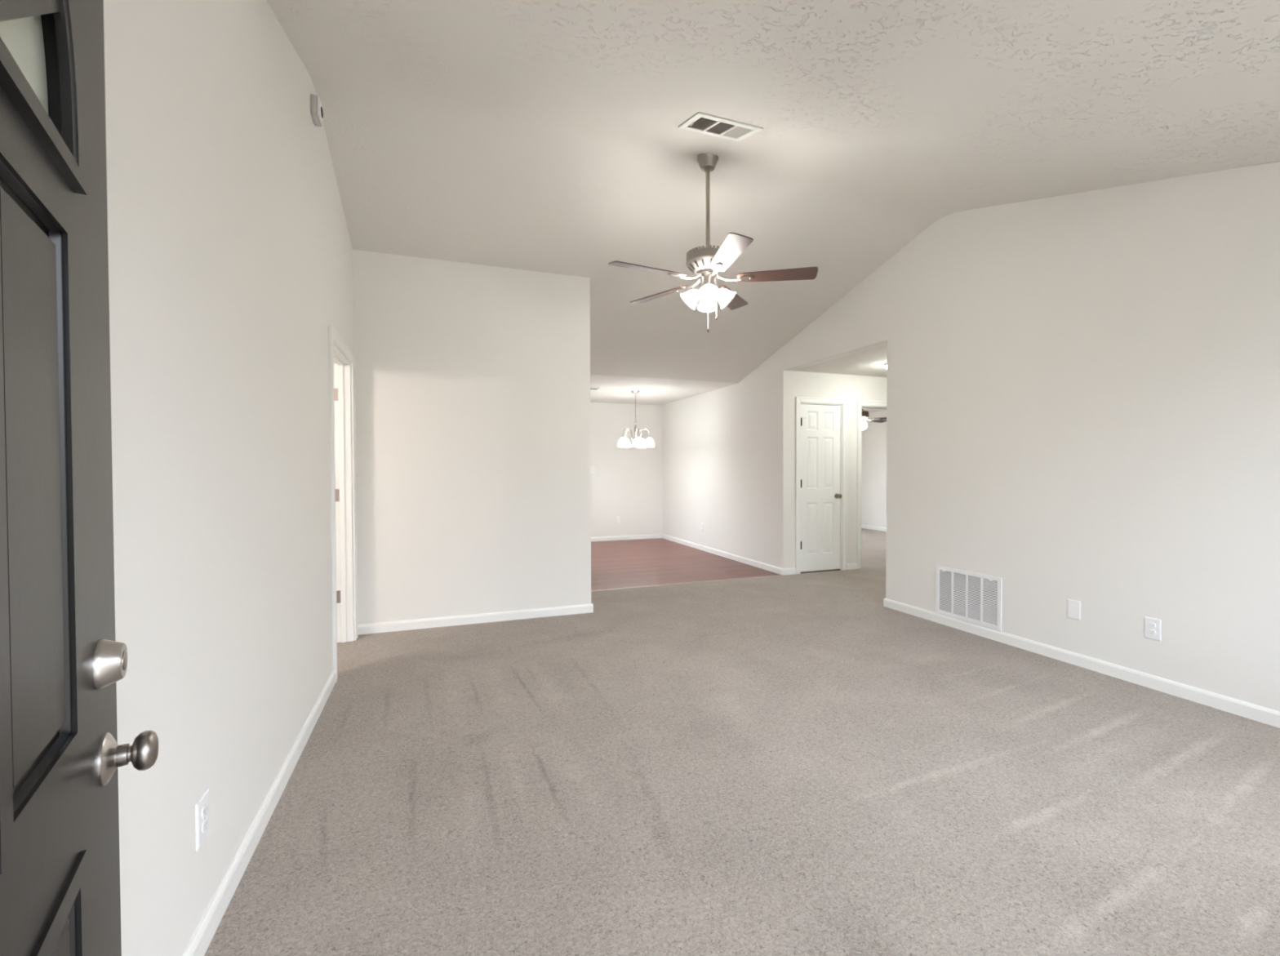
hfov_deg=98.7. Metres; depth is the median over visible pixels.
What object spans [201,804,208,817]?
receptacle
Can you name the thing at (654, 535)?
baseboard
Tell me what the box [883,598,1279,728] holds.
baseboard
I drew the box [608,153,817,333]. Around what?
ceiling fan
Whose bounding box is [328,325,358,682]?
door frame
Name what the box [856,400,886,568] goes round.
door frame
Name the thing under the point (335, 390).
hinge
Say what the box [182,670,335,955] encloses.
baseboard
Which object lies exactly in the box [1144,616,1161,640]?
wall outlet
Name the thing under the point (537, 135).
ceiling
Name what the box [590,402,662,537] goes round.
wall
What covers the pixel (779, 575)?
trim
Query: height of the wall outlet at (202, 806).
0.122 m
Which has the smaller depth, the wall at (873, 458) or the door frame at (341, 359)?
the door frame at (341, 359)
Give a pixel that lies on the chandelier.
(637, 442)
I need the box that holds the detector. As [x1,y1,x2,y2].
[310,93,323,127]
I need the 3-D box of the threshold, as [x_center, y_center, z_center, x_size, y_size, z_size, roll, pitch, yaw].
[2.196,1.138,6.734,0.597,0.013,0.047,-1,1,-20]
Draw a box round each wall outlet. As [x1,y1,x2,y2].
[195,787,209,851]
[615,516,619,523]
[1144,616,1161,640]
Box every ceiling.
[266,0,1279,382]
[590,344,887,412]
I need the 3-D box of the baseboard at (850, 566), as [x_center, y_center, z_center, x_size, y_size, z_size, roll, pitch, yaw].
[2.636,1.103,6.854,0.161,0.076,0.014,-1,1,-20]
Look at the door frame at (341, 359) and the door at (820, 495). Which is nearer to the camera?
the door frame at (341, 359)
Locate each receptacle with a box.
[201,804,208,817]
[201,817,208,832]
[1148,622,1155,627]
[1148,629,1155,635]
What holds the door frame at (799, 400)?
attached to the wall at (791, 384)
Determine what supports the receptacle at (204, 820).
attached to the wall outlet at (202, 806)
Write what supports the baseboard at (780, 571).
attached to the wall at (1083, 388)
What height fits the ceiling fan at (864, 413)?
0.516 m
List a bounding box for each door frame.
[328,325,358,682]
[795,396,847,573]
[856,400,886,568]
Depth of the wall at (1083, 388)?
3.49 m
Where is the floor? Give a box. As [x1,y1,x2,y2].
[204,528,1279,955]
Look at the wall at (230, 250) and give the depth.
1.54 m
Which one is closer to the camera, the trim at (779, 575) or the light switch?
the trim at (779, 575)
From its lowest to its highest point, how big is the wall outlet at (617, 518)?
0.122 m
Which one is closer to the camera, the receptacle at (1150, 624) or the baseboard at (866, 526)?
the receptacle at (1150, 624)
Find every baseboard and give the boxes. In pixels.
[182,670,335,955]
[357,603,593,635]
[591,533,662,541]
[662,533,795,575]
[847,563,857,569]
[861,524,886,531]
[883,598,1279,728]
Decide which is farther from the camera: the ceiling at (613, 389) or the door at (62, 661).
the ceiling at (613, 389)
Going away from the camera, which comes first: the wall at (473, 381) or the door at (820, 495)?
the wall at (473, 381)
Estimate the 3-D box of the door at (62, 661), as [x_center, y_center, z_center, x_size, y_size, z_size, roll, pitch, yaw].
[-0.562,0.249,0.474,0.117,2.015,1.011,-1,1,-34]
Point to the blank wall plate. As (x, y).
(1073, 609)
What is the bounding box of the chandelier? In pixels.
[617,390,654,447]
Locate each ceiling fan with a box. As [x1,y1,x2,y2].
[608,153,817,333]
[862,408,886,430]
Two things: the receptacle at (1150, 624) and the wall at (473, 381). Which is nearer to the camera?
the receptacle at (1150, 624)
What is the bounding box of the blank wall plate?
[1066,598,1080,620]
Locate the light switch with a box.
[591,466,594,473]
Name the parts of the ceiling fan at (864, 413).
lamp globe, blade, blade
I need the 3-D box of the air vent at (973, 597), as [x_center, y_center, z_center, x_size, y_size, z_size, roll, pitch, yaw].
[2.518,0.912,4.240,0.016,0.387,0.558,-1,1,-20]
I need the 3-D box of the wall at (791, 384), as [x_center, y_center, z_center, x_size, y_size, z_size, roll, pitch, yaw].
[3.810,-0.056,7.337,4.557,2.469,0.120,-1,1,-20]
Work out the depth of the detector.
2.82 m
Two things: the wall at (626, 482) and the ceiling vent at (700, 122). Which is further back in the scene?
the wall at (626, 482)
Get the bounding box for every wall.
[103,0,354,955]
[352,249,591,624]
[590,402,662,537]
[662,161,1279,711]
[777,369,886,568]
[861,409,886,527]
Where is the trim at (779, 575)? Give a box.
[591,574,783,591]
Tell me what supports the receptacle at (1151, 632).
attached to the wall outlet at (1153, 626)
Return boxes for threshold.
[800,568,840,573]
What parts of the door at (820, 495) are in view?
knob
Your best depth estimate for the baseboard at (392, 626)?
4.49 m
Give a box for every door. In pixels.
[0,0,158,955]
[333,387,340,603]
[800,404,841,572]
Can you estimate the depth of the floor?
2.13 m
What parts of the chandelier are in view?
lamp shade, lamp shade, arm, lamp shade, lamp shade, arm, lamp shade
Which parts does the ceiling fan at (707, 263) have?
blade, blade, lamp shade, lamp shade, pull chain, lamp shade, bulb, lamp shade, blade, blade, blade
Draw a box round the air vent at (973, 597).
[935,565,1002,631]
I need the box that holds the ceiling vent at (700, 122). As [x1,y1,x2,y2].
[678,111,763,141]

